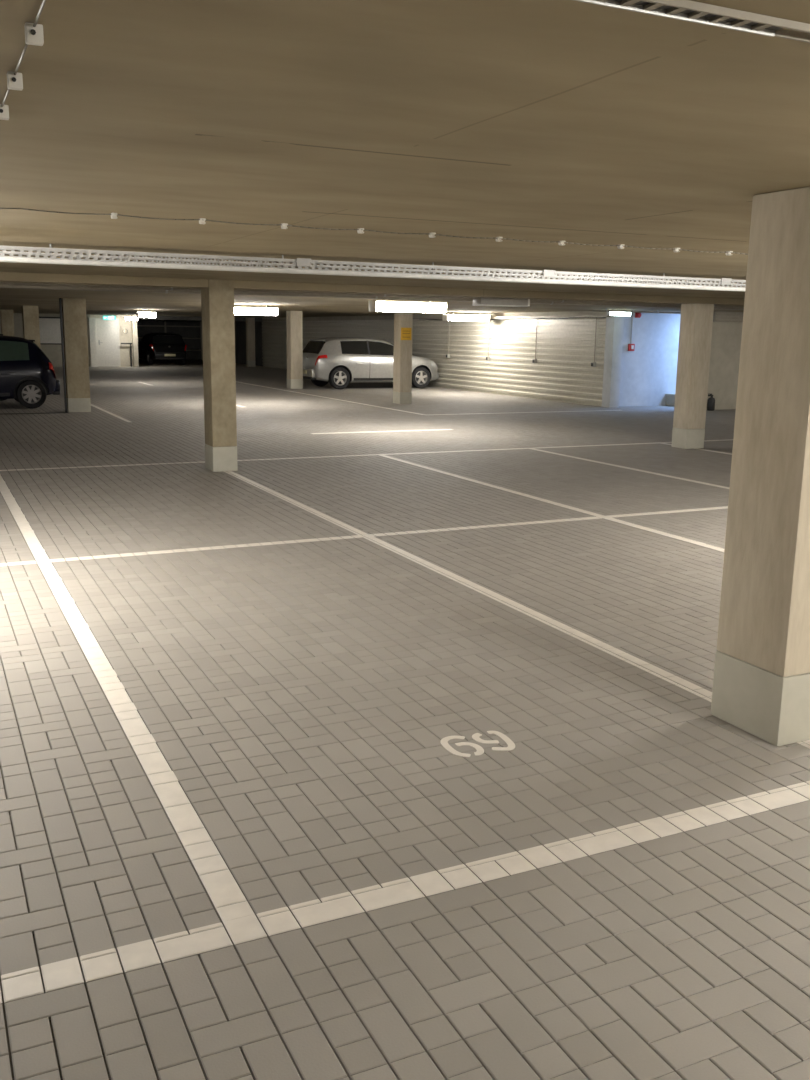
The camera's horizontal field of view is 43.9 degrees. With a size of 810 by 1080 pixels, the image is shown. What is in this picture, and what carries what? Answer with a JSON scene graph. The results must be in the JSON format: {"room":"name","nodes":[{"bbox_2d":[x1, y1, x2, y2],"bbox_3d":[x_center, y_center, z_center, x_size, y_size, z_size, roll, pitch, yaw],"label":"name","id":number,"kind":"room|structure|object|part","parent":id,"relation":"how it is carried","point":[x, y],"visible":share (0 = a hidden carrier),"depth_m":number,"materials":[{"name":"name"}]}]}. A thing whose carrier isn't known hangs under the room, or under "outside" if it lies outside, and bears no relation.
{"room":"parking garage","nodes":[
{"label":"parking garage","id":0,"kind":"room"},
{"bbox_2d":[0,313,90,366],"bbox_3d":[-22.362,-8.055,40.195,18.950,2.250,0.250,-5,13,-25],"label":"wall","id":1,"kind":"structure","parent":0,"point":[53,352],"depth_m":43.44,"materials":[{"name":"concrete"}]},
{"bbox_2d":[39,317,60,344],"bbox_3d":[-15.162,-9.016,43.332,1.550,1.170,0.050,-5,13,-25],"label":"wall panel","id":2,"kind":"object","parent":1,"relation":"attached to","point":[50,330],"visible":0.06,"depth_m":43.27,"materials":[{"name":"white paint"}]},
{"bbox_3d":[-15.170,-8.468,43.445,1.550,0.050,0.050,-5,13,-25],"label":"rail","id":3,"kind":"part","parent":2,"relation":"part of","materials":[{"name":"metal"}]},
{"bbox_2d":[88,317,96,366],"bbox_3d":[-13.705,-8.673,44.122,0.240,2.120,0.280,-5,13,-25],"label":"door frame","id":4,"kind":"structure","parent":1,"relation":"attached to","point":[92,337],"depth_m":44.00,"materials":[{"name":"white paint"}]},
{"bbox_2d":[90,314,132,366],"bbox_3d":[-12.944,-8.851,44.713,2.000,2.250,0.284,-5,13,-25],"label":"wall","id":5,"kind":"structure","parent":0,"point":[124,348],"depth_m":44.82,"materials":[{"name":"beige paint"}]},
{"bbox_2d":[95,318,131,366],"bbox_3d":[-12.900,-8.738,44.543,1.580,2.100,0.205,-5,13,-25],"label":"door","id":6,"kind":"structure","parent":5,"relation":"attached to","point":[106,331],"depth_m":44.49,"materials":[{"name":"white paint"}]},
{"bbox_3d":[-12.415,-8.264,44.880,0.490,1.050,0.205,-5,13,-25],"label":"handrail","id":7,"kind":"part","parent":6,"relation":"part of","materials":[{"name":"black metal"}]},
{"bbox_3d":[-12.229,-8.250,44.898,0.067,1.020,0.070,-5,13,-25],"label":"rail post","id":8,"kind":"part","parent":6,"relation":"part of","materials":[{"name":"metal"}]},
{"bbox_3d":[-12.436,-9.306,44.730,0.400,0.450,0.049,-5,13,-25],"label":"notice panel","id":9,"kind":"part","parent":5,"relation":"part of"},
{"bbox_2d":[137,319,201,358],"bbox_3d":[-14.240,-11.295,56.466,6.100,2.250,0.200,-5,13,-25],"label":"wall","id":10,"kind":"structure","parent":0,"point":[185,332],"depth_m":56.99,"materials":[{"name":"concrete"}]},
{"bbox_2d":[138,316,262,321],"bbox_3d":[-9.336,-10.152,46.130,5.910,0.170,0.300,-5,13,-25],"label":"lintel","id":11,"kind":"object","parent":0,"point":[157,317],"visible":0.43,"depth_m":45.63,"materials":[{"name":"concrete"}]},
{"bbox_2d":[235,321,262,365],"bbox_3d":[-9.035,-10.425,52.619,0.200,2.250,11.400,-5,13,-25],"label":"wall","id":12,"kind":"structure","parent":0,"point":[240,326],"depth_m":50.39,"materials":[{"name":"concrete"}]},
{"bbox_2d":[0,359,809,1079],"bbox_3d":[-2.882,-3.821,26.668,42.000,0.022,69.000,-5,13,-25],"label":"floor","id":13,"kind":"structure","parent":0,"point":[302,698],"depth_m":4.11,"materials":[{"name":"concrete"}]},
{"bbox_2d":[0,310,14,336],"bbox_3d":[-13.821,-6.873,35.069,0.404,2.250,0.404,-5,13,-25],"label":"concrete pillar","id":14,"kind":"structure","parent":13,"relation":"on","point":[6,316],"depth_m":34.75,"materials":[{"name":"beige concrete"}]},
{"bbox_2d":[0,335,59,408],"bbox_3d":[-9.354,-3.542,21.101,3.892,1.500,2.004,-5,13,-25],"label":"car","id":15,"kind":"object","parent":13,"relation":"on","point":[27,375],"visible":1,"depth_m":20.98,"materials":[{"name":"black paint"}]},
{"bbox_3d":[-8.933,-2.959,20.541,1.630,0.079,0.028,-5,13,-25],"label":"sill moulding","id":16,"kind":"part","parent":15,"relation":"part of","materials":[{"name":"black plastic"}]},
{"bbox_2d":[49,363,55,376],"bbox_3d":[-7.424,-3.568,21.198,0.089,0.340,0.211,8,14,31],"label":"tail light","id":17,"kind":"object","parent":15,"relation":"attached to","point":[51,369],"depth_m":21.18,"materials":[{"name":"red plastic"}]},
{"bbox_2d":[22,306,40,348],"bbox_3d":[-10.376,-5.365,28.008,0.404,2.250,0.404,-5,13,-25],"label":"concrete pillar","id":18,"kind":"structure","parent":13,"relation":"on","point":[30,314],"depth_m":27.71,"materials":[{"name":"beige concrete"}]},
{"bbox_2d":[3,412,67,413],"bbox_3d":[-9.783,-2.312,18.821,6.660,0.011,0.120,-5,13,-25],"label":"parking line","id":19,"kind":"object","parent":13,"relation":"on","point":[54,412],"depth_m":19.87,"materials":[{"name":"paint"}]},
{"bbox_2d":[61,298,90,411],"bbox_3d":[-6.665,-3.732,20.355,0.444,2.250,0.404,-5,13,-25],"label":"concrete pillar","id":20,"kind":"structure","parent":13,"relation":"on","point":[74,320],"depth_m":20.17,"materials":[{"name":"beige concrete"}]},
{"bbox_2d":[59,298,66,411],"bbox_3d":[-6.838,-3.686,20.122,0.035,2.250,0.080,-5,13,-25],"label":"trim","id":21,"kind":"structure","parent":20,"relation":"attached to","point":[60,303],"depth_m":20.09,"materials":[{"name":"metal"}]},
{"bbox_2d":[91,404,130,421],"bbox_3d":[-6.576,-2.833,21.565,0.094,0.002,7.200,-5,13,-25],"label":"parking line","id":22,"kind":"object","parent":13,"relation":"on","point":[99,408],"visible":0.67,"depth_m":20.17,"materials":[{"name":"white paint"}]},
{"bbox_2d":[0,474,254,921],"bbox_3d":[-2.670,0.145,7.418,0.098,0.002,10.160,-5,13,-25],"label":"parking line","id":23,"kind":"object","parent":13,"relation":"on","point":[222,888],"visible":1,"depth_m":4.01,"materials":[{"name":"white paint"}]},
{"bbox_2d":[131,315,138,366],"bbox_3d":[-12.022,-8.857,44.812,0.210,2.250,0.200,-5,13,-25],"label":"steel post","id":24,"kind":"object","parent":13,"relation":"on","point":[134,323],"visible":1,"depth_m":44.74,"materials":[{"name":"beige paint"}]},
{"bbox_2d":[138,333,186,364],"bbox_3d":[-11.963,-9.358,49.135,2.143,1.485,4.292,-5,13,-25],"label":"car","id":25,"kind":"object","parent":13,"relation":"on","point":[169,347],"visible":0.89,"depth_m":47.47,"materials":[{"name":"paint"}]},
{"bbox_2d":[137,321,202,359],"bbox_3d":[-13.439,-11.129,56.087,4.080,2.100,1.020,-5,13,-25],"label":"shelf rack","id":26,"kind":"object","parent":13,"relation":"on","point":[165,326],"visible":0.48,"depth_m":56.26,"materials":[{"name":"black metal"}]},
{"bbox_3d":[-13.432,-11.894,55.939,4.000,0.060,1.000,-5,13,-25],"label":"shelf","id":27,"kind":"part","parent":26,"relation":"part of","materials":[{"name":"black metal"}]},
{"bbox_2d":[201,279,237,471],"bbox_3d":[-2.237,-1.967,12.118,0.304,2.250,0.384,-5,13,-25],"label":"concrete pillar","id":28,"kind":"structure","parent":13,"relation":"on","point":[217,300],"depth_m":11.97,"materials":[{"name":"beige concrete"}]},
{"bbox_2d":[246,318,254,366],"bbox_3d":[-7.218,-9.242,47.017,0.354,2.250,0.304,-5,13,-25],"label":"concrete pillar","id":29,"kind":"structure","parent":13,"relation":"on","point":[250,322],"depth_m":46.89,"materials":[{"name":"grey concrete"}]},
{"bbox_2d":[286,311,302,388],"bbox_3d":[-3.264,-5.616,29.724,0.374,2.250,0.404,-5,13,-25],"label":"concrete pillar","id":30,"kind":"structure","parent":13,"relation":"on","point":[294,331],"depth_m":29.57,"materials":[{"name":"beige concrete"}]},
{"bbox_2d":[236,381,424,414],"bbox_3d":[-2.643,-3.947,27.245,0.100,0.002,14.140,-5,13,-25],"label":"parking line","id":31,"kind":"object","parent":13,"relation":"on","point":[236,381],"visible":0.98,"depth_m":25.14,"materials":[{"name":"white paint"}]},
{"bbox_2d":[0,506,727,565],"bbox_3d":[2.114,-0.236,9.602,18.000,0.002,0.100,-5,13,-25],"label":"parking line","id":32,"kind":"object","parent":13,"relation":"on","point":[723,507],"visible":0.87,"depth_m":8.33,"materials":[{"name":"white paint"}]},
{"bbox_2d":[0,439,732,470],"bbox_3d":[1.007,-1.307,14.714,20.500,0.002,0.100,-5,13,-25],"label":"parking line","id":33,"kind":"object","parent":13,"relation":"on","point":[728,439],"visible":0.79,"depth_m":13.91,"materials":[{"name":"white paint"}]},
{"bbox_2d":[303,337,437,388],"bbox_3d":[-1.102,-5.461,30.948,4.292,1.515,2.186,-5,13,-25],"label":"car","id":34,"kind":"object","parent":13,"relation":"on","point":[336,361],"visible":0.83,"depth_m":29.94,"materials":[{"name":"paint"}]},
{"bbox_2d":[315,355,326,365],"bbox_3d":[-2.450,-5.244,29.393,0.373,0.334,0.099,0,12,-5],"label":"tail light","id":35,"kind":"object","parent":34,"relation":"attached to","point":[320,360],"depth_m":29.39,"materials":[{"name":"red plastic"}]},
{"bbox_3d":[-0.700,-4.846,30.286,1.840,0.080,0.034,-5,13,-25],"label":"sill moulding","id":36,"kind":"part","parent":34,"relation":"part of","materials":[{"name":"black plastic"}]},
{"bbox_2d":[311,429,452,433],"bbox_3d":[-0.361,-1.871,17.348,2.650,0.002,0.160,-5,13,-25],"label":"parking line","id":37,"kind":"object","parent":13,"relation":"on","point":[430,429],"visible":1,"depth_m":17.33,"materials":[{"name":"white paint"}]},
{"bbox_2d":[393,312,412,403],"bbox_3d":[-0.054,-4.389,24.007,0.314,2.250,0.404,-5,13,-25],"label":"concrete pillar","id":38,"kind":"structure","parent":13,"relation":"on","point":[402,356],"depth_m":23.89,"materials":[{"name":"beige concrete"}]},
{"bbox_2d":[401,328,411,339],"bbox_3d":[0.027,-4.856,23.705,0.270,0.290,0.022,-5,13,-25],"label":"wall sign","id":39,"kind":"object","parent":38,"relation":"attached to","point":[405,332],"visible":1,"depth_m":23.69,"materials":[{"name":"yellow plastic"}]},
{"bbox_2d":[0,781,809,1003],"bbox_3d":[1.594,0.945,3.846,12.000,0.002,0.119,-5,13,-25],"label":"parking line","id":40,"kind":"object","parent":13,"relation":"on","point":[64,973],"visible":1,"depth_m":3.04,"materials":[{"name":"white paint"}]},
{"bbox_2d":[440,731,514,756],"bbox_3d":[0.305,0.852,4.207,0.300,0.004,0.230,-5,13,-25],"label":"number","id":41,"kind":"object","parent":13,"relation":"on","point":[444,742],"visible":1,"depth_m":4.20,"materials":[{"name":"white paint"}]},
{"bbox_2d":[223,471,809,748],"bbox_3d":[-0.237,0.006,8.264,0.095,0.002,9.610,-5,13,-25],"label":"parking line","id":42,"kind":"object","parent":13,"relation":"on","point":[594,642],"visible":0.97,"depth_m":6.26,"materials":[{"name":"white paint"}]},
{"bbox_2d":[433,410,617,414],"bbox_3d":[2.688,-2.792,22.026,5.040,0.002,0.100,-5,13,-25],"label":"parking line","id":43,"kind":"object","parent":13,"relation":"on","point":[599,410],"visible":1,"depth_m":22.00,"materials":[{"name":"white paint"}]},
{"bbox_2d":[379,455,723,551],"bbox_3d":[1.851,-0.228,9.544,0.095,0.002,10.160,-5,13,-25],"label":"parking line","id":44,"kind":"object","parent":13,"relation":"on","point":[386,456],"visible":0.87,"depth_m":9.93,"materials":[{"name":"white paint"}]},
{"bbox_2d":[532,448,728,488],"bbox_3d":[4.076,-0.412,10.590,0.095,0.002,10.160,-5,13,-25],"label":"parking line","id":45,"kind":"object","parent":13,"relation":"on","point":[533,448],"visible":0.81,"depth_m":12.85,"materials":[{"name":"white paint"}]},
{"bbox_2d":[665,393,674,405],"bbox_3d":[7.000,-3.462,24.864,1.010,0.290,0.530,-5,13,-25],"label":"concrete step","id":46,"kind":"structure","parent":13,"relation":"on","point":[670,398],"depth_m":24.75,"materials":[{"name":"grey concrete"}]},
{"bbox_2d":[672,303,713,448],"bbox_3d":[4.380,-2.531,15.316,0.364,2.250,0.324,-5,13,-25],"label":"concrete pillar","id":47,"kind":"structure","parent":13,"relation":"on","point":[696,320],"depth_m":15.21,"materials":[{"name":"beige concrete"}]},
{"bbox_2d":[661,443,731,454],"bbox_3d":[5.209,-1.073,13.873,0.095,0.002,5.090,-5,13,-25],"label":"parking line","id":48,"kind":"object","parent":13,"relation":"on","point":[661,443],"visible":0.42,"depth_m":15.16,"materials":[{"name":"white paint"}]},
{"bbox_2d":[707,394,714,410],"bbox_3d":[7.118,-3.204,23.373,0.170,0.390,0.171,5,12,19],"label":"fire extinguisher","id":49,"kind":"object","parent":13,"relation":"on","point":[711,401],"visible":1,"depth_m":23.32,"materials":[{"name":"metal"}]},
{"bbox_2d":[711,187,809,745],"bbox_3d":[1.628,-0.282,4.229,0.314,2.250,0.404,-5,13,-25],"label":"concrete pillar","id":50,"kind":"structure","parent":13,"relation":"on","point":[761,680],"depth_m":4.15,"materials":[{"name":"beige concrete"}]},
{"bbox_2d":[0,0,809,317],"bbox_3d":[-2.848,-6.156,26.186,42.000,0.250,69.000,-5,13,-25],"label":"ceiling","id":51,"kind":"structure","parent":0,"point":[572,121],"depth_m":3.03,"materials":[{"name":"concrete"}]},
{"bbox_2d":[0,104,8,119],"bbox_3d":[-1.058,-1.124,2.641,0.032,0.035,0.025,-5,13,-25],"label":"anchor","id":52,"kind":"object","parent":51,"relation":"attached to","point":[4,111],"visible":0.99,"depth_m":2.64,"materials":[{"name":"white plastic"}]},
{"bbox_2d":[7,71,22,90],"bbox_3d":[-0.894,-1.052,2.306,0.032,0.035,0.025,-5,13,-25],"label":"anchor","id":53,"kind":"object","parent":51,"relation":"attached to","point":[14,82],"visible":0.99,"depth_m":2.30,"materials":[{"name":"white plastic"}]},
{"bbox_2d":[1,0,45,106],"bbox_3d":[-0.800,-1.023,2.111,0.004,0.005,2.000,-5,13,-25],"label":"cable","id":54,"kind":"object","parent":51,"relation":"attached to","point":[43,1],"visible":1,"depth_m":2.09,"materials":[{"name":"grey plastic"}]},
{"bbox_2d":[24,23,43,45],"bbox_3d":[-0.713,-0.973,1.935,0.032,0.035,0.025,-5,13,-25],"label":"anchor","id":55,"kind":"object","parent":51,"relation":"attached to","point":[33,35],"visible":0.98,"depth_m":1.93,"materials":[{"name":"white plastic"}]},
{"bbox_2d":[103,314,115,319],"bbox_3d":[-12.751,-9.610,43.390,0.540,0.219,0.100,-5,13,-25],"label":"exit sign","id":56,"kind":"object","parent":51,"relation":"hanging from","point":[105,317],"visible":0.93,"depth_m":43.35,"materials":[{"name":"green plastic"}]},
{"bbox_2d":[111,213,117,218],"bbox_3d":[-1.473,-1.641,5.096,0.027,0.028,0.043,-5,13,-25],"label":"clip","id":57,"kind":"object","parent":51,"relation":"attached to","point":[113,215],"visible":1,"depth_m":5.09,"materials":[{"name":"white plastic"}]},
{"bbox_2d":[124,316,137,320],"bbox_3d":[-11.871,-9.630,43.589,0.546,0.237,0.268,-5,13,-25],"label":"lamp","id":58,"kind":"object","parent":51,"relation":"attached to","point":[133,318],"visible":0.87,"depth_m":43.50,"materials":[{"name":"white plastic"}]},
{"bbox_2d":[137,310,155,317],"bbox_3d":[-7.992,-6.994,31.089,0.546,0.237,0.268,-5,13,-25],"label":"lamp","id":59,"kind":"object","parent":51,"relation":"attached to","point":[140,313],"visible":0.95,"depth_m":30.99,"materials":[{"name":"white plastic"}]},
{"bbox_2d":[199,218,205,223],"bbox_3d":[-1.065,-1.675,5.288,0.027,0.028,0.043,-5,13,-25],"label":"clip","id":60,"kind":"object","parent":51,"relation":"attached to","point":[202,220],"visible":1,"depth_m":5.28,"materials":[{"name":"white plastic"}]},
{"bbox_2d":[234,305,278,315],"bbox_3d":[-3.543,-5.211,22.764,1.352,0.237,0.268,-5,13,-25],"label":"lamp","id":61,"kind":"object","parent":51,"relation":"attached to","point":[274,311],"visible":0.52,"depth_m":22.74,"materials":[{"name":"white plastic"}]},
{"bbox_2d":[281,223,287,228],"bbox_3d":[-0.657,-1.708,5.479,0.027,0.028,0.043,-5,13,-25],"label":"clip","id":62,"kind":"object","parent":51,"relation":"attached to","point":[284,225],"visible":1,"depth_m":5.47,"materials":[{"name":"white plastic"}]},
{"bbox_2d":[357,228,363,233],"bbox_3d":[-0.249,-1.742,5.671,0.027,0.028,0.043,-5,13,-25],"label":"clip","id":63,"kind":"object","parent":51,"relation":"attached to","point":[359,231],"visible":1,"depth_m":5.67,"materials":[{"name":"white plastic"}]},
{"bbox_2d":[0,285,743,309],"bbox_3d":[0.469,-3.587,14.871,22.000,0.113,0.084,-5,13,-25],"label":"ceiling pipe","id":64,"kind":"object","parent":51,"relation":"attached to","point":[1,286],"visible":0.27,"depth_m":14.06,"materials":[{"name":"metal"}]},
{"bbox_2d":[0,282,743,307],"bbox_3d":[0.598,-3.544,14.603,22.000,0.085,0.068,-5,13,-25],"label":"ceiling pipe","id":65,"kind":"object","parent":51,"relation":"attached to","point":[1,283],"visible":0.45,"depth_m":13.74,"materials":[{"name":"metal"}]},
{"bbox_2d":[0,272,744,305],"bbox_3d":[2.945,-3.453,14.340,42.000,0.090,0.360,-5,13,-25],"label":"ceiling beam","id":66,"kind":"structure","parent":51,"relation":"attached to","point":[4,276],"depth_m":12.50,"materials":[{"name":"concrete"}]},
{"bbox_2d":[0,244,745,291],"bbox_3d":[3.030,-2.456,9.622,22.000,0.133,0.138,-5,13,-25],"label":"cable tray","id":67,"kind":"object","parent":51,"relation":"hanging from","point":[282,267],"visible":0.88,"depth_m":7.93,"materials":[{"name":"metal"}]},
{"bbox_2d":[0,208,747,254],"bbox_3d":[0.955,-1.845,6.235,7.187,0.014,0.014,-5,13,-25],"label":"cable","id":68,"kind":"object","parent":51,"relation":"attached to","point":[0,208],"visible":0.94,"depth_m":5.64,"materials":[{"name":"grey plastic"}]},
{"bbox_2d":[369,299,447,312],"bbox_3d":[0.060,-3.962,16.970,1.352,0.237,0.268,-5,13,-25],"label":"lamp","id":69,"kind":"object","parent":51,"relation":"attached to","point":[385,305],"visible":0.94,"depth_m":16.85,"materials":[{"name":"white plastic"}]},
{"bbox_2d":[376,302,445,312],"bbox_3d":[0.059,-3.922,16.979,1.310,0.151,0.262,-5,13,-25],"label":"diffuser","id":70,"kind":"object","parent":69,"relation":"attached to","point":[424,307],"depth_m":16.89,"materials":[{"name":"white plastic"}]},
{"bbox_2d":[429,232,435,237],"bbox_3d":[0.159,-1.776,5.863,0.027,0.028,0.043,-5,13,-25],"label":"clip","id":71,"kind":"object","parent":51,"relation":"attached to","point":[431,235],"visible":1,"depth_m":5.86,"materials":[{"name":"white plastic"}]},
{"bbox_2d":[442,312,489,320],"bbox_3d":[1.694,-6.158,27.722,1.352,0.237,0.268,-5,13,-25],"label":"lamp","id":72,"kind":"object","parent":51,"relation":"attached to","point":[451,317],"visible":0.98,"depth_m":27.60,"materials":[{"name":"white plastic"}]},
{"bbox_2d":[448,315,488,320],"bbox_3d":[1.693,-6.118,27.730,1.310,0.151,0.262,-5,13,-25],"label":"diffuser","id":73,"kind":"object","parent":72,"relation":"attached to","point":[450,317],"depth_m":27.64,"materials":[{"name":"white plastic"}]},
{"bbox_2d":[473,297,529,306],"bbox_3d":[1.411,-3.512,14.723,0.825,0.171,0.252,-5,13,-25],"label":"ceiling box","id":74,"kind":"object","parent":51,"relation":"hanging from","point":[477,301],"visible":0.7,"depth_m":14.61,"materials":[{"name":"grey metal"}]},
{"bbox_2d":[609,309,631,315],"bbox_3d":[4.792,-5.061,22.386,0.540,0.139,0.100,-5,13,-25],"label":"emergency light","id":75,"kind":"object","parent":51,"relation":"attached to","point":[611,313],"visible":0.74,"depth_m":22.35,"materials":[{"name":"white plastic"}]},
{"bbox_2d":[592,308,680,313],"bbox_3d":[5.441,-5.070,22.301,3.100,0.070,0.066,-5,13,-25],"label":"rail","id":76,"kind":"object","parent":51,"relation":"attached to","point":[606,310],"visible":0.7,"depth_m":22.12,"materials":[{"name":"metal"}]},
{"bbox_2d":[574,0,809,42],"bbox_3d":[-1.696,-0.751,0.741,5.600,0.015,0.054,-5,13,-25],"label":"channel","id":77,"kind":"object","parent":51,"relation":"attached to","point":[685,10],"visible":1,"depth_m":1.79,"materials":[{"name":"metal"}]},
{"bbox_2d":[262,311,606,406],"bbox_3d":[-0.890,-6.793,35.593,0.108,2.250,27.040,-5,13,-25],"label":"wall","id":78,"kind":"structure","parent":0,"point":[563,371],"depth_m":28.21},
{"bbox_2d":[446,321,449,357],"bbox_3d":[1.319,-6.177,30.763,0.097,1.200,0.100,-5,13,-25],"label":"wall socket","id":79,"kind":"object","parent":78,"relation":"attached to","point":[448,354],"visible":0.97,"depth_m":30.82,"materials":[{"name":"grey metal"}]},
{"bbox_2d":[486,321,489,359],"bbox_3d":[2.373,-5.715,28.601,0.097,1.200,0.100,-5,13,-25],"label":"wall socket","id":80,"kind":"object","parent":78,"relation":"attached to","point":[487,357],"visible":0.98,"depth_m":28.63,"materials":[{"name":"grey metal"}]},
{"bbox_2d":[379,315,610,319],"bbox_3d":[1.944,-6.413,29.148,0.110,0.087,13.000,-5,13,-25],"label":"tray","id":81,"kind":"object","parent":78,"relation":"attached to","point":[579,316],"visible":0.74,"depth_m":25.91,"materials":[{"name":"metal"}]},
{"bbox_2d":[532,319,537,362],"bbox_3d":[3.428,-5.254,26.438,0.097,1.200,0.100,-5,13,-25],"label":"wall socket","id":82,"kind":"object","parent":78,"relation":"attached to","point":[535,359],"visible":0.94,"depth_m":26.49,"materials":[{"name":"grey metal"}]},
{"bbox_2d":[591,318,596,366],"bbox_3d":[4.548,-4.764,24.143,0.097,1.200,0.100,-5,13,-25],"label":"wall socket","id":83,"kind":"object","parent":78,"relation":"attached to","point":[593,364],"visible":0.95,"depth_m":24.19,"materials":[{"name":"grey metal"}]},
{"bbox_2d":[619,312,680,405],"bbox_3d":[8.023,-4.593,25.564,7.140,2.250,0.250,-5,13,-25],"label":"wall","id":84,"kind":"structure","parent":0,"point":[648,372],"depth_m":24.45,"materials":[{"name":"paint"}]},
{"bbox_2d":[602,312,623,407],"bbox_3d":[4.918,-4.276,23.811,0.280,2.250,0.310,-5,13,-25],"label":"pillar","id":85,"kind":"structure","parent":84,"relation":"attached to","point":[610,391],"depth_m":23.72,"materials":[{"name":"concrete"}]},
{"bbox_2d":[628,313,634,350],"bbox_3d":[5.429,-4.964,24.040,0.160,0.880,0.066,-5,13,-25],"label":"fire alarm","id":86,"kind":"object","parent":84,"relation":"attached to","point":[631,347],"visible":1,"depth_m":24.07,"materials":[{"name":"red plastic"}]},
{"bbox_2d":[706,322,742,409],"bbox_3d":[12.951,-4.663,26.253,13.650,2.250,0.250,-5,13,-25],"label":"wall","id":87,"kind":"structure","parent":0,"point":[726,336],"depth_m":23.56,"materials":[{"name":"concrete"}]},
{"bbox_2d":[713,311,743,321],"bbox_3d":[7.515,-5.139,23.180,1.200,0.229,0.295,-5,13,-25],"label":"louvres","id":88,"kind":"object","parent":87,"relation":"attached to","point":[718,316],"visible":0.51,"depth_m":22.96,"materials":[{"name":"grey metal"}]}
]}

